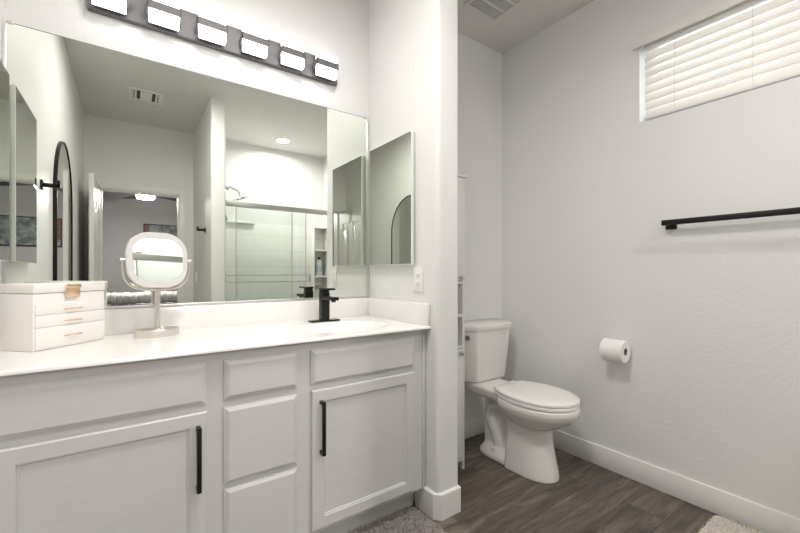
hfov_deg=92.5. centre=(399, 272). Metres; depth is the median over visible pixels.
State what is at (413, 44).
wall partition
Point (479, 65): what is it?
wall
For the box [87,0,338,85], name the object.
vanity light
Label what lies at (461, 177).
storage cabinet
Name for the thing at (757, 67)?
window blind
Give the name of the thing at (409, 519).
bath rug
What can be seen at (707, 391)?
wall
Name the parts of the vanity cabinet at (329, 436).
panel, drawer, door, handle, drawer, drawer, drawer, handle, drawer, door, panel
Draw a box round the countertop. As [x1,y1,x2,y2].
[0,298,430,376]
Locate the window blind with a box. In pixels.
[632,0,799,120]
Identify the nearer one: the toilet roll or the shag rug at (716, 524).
the shag rug at (716, 524)
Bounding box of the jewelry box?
[0,282,104,351]
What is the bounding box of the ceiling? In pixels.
[458,0,593,53]
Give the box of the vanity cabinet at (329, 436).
[0,329,425,532]
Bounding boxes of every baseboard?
[415,485,460,520]
[465,415,484,438]
[552,430,799,532]
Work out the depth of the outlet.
1.84 m
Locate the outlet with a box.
[414,267,422,291]
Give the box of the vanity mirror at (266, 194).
[2,19,368,308]
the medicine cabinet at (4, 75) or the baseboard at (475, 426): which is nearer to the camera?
the medicine cabinet at (4, 75)
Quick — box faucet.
[308,288,339,322]
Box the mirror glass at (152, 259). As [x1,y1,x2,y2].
[132,239,182,280]
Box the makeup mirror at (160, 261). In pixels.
[120,232,190,337]
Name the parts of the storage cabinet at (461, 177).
door, door, panel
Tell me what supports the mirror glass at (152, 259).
attached to the makeup mirror at (160, 261)
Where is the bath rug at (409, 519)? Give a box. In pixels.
[348,506,444,532]
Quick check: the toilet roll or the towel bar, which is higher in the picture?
the towel bar
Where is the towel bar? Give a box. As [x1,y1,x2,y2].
[661,207,799,229]
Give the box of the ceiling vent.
[464,0,524,20]
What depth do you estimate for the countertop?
1.60 m
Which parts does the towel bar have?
post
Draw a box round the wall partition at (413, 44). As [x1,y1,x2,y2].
[369,0,457,501]
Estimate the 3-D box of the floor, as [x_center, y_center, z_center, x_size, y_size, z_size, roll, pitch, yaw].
[0.553,1.160,0.847,2.813,0.060,3.360,0,0,-35]
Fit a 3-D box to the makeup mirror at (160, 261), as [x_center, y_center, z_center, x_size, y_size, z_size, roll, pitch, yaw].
[-0.957,0.047,1.510,0.108,0.407,0.242,0,0,44]
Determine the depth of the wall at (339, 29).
1.87 m
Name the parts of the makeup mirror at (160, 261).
frame, stem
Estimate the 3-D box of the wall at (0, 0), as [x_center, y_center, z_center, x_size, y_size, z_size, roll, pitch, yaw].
[-0.560,-0.239,0.054,0.120,2.738,3.357,0,0,-35]
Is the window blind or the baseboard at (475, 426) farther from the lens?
the baseboard at (475, 426)
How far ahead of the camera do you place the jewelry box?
1.24 m
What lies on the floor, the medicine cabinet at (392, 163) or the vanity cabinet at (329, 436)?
the vanity cabinet at (329, 436)
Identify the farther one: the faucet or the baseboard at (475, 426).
the baseboard at (475, 426)
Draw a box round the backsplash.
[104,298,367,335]
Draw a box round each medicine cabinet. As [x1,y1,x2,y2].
[0,60,8,260]
[370,130,414,265]
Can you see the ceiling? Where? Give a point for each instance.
(529, 18)
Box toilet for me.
[465,318,580,483]
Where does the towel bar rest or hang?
attached to the wall at (707, 391)
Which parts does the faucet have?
plate, lever, spout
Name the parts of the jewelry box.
lid, drawer, drawer, drawer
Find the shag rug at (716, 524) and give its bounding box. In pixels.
[699,515,760,532]
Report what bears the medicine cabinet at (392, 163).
attached to the wall partition at (413, 44)
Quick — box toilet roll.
[599,338,630,362]
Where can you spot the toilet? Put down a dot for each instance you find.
(521, 416)
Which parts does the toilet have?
tank, tank lid, bowl, seat, lid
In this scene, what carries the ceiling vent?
in the ceiling
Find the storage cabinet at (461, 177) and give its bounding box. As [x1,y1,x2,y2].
[458,173,467,468]
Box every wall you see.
[0,0,1,293]
[2,0,368,308]
[458,32,501,420]
[502,0,799,518]
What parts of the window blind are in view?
ladder cord, head rail, rail, ladder cord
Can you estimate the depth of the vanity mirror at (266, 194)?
1.67 m
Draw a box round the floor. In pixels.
[364,432,757,532]
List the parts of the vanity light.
lamp shade, lamp shade, lamp shade, lamp shade, lamp shade, lamp shade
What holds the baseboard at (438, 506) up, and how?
attached to the wall partition at (413, 44)
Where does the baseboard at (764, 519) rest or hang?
attached to the wall at (707, 391)
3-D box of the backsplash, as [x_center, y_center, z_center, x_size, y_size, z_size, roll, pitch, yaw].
[-0.791,0.200,1.788,1.510,0.104,0.020,0,0,-35]

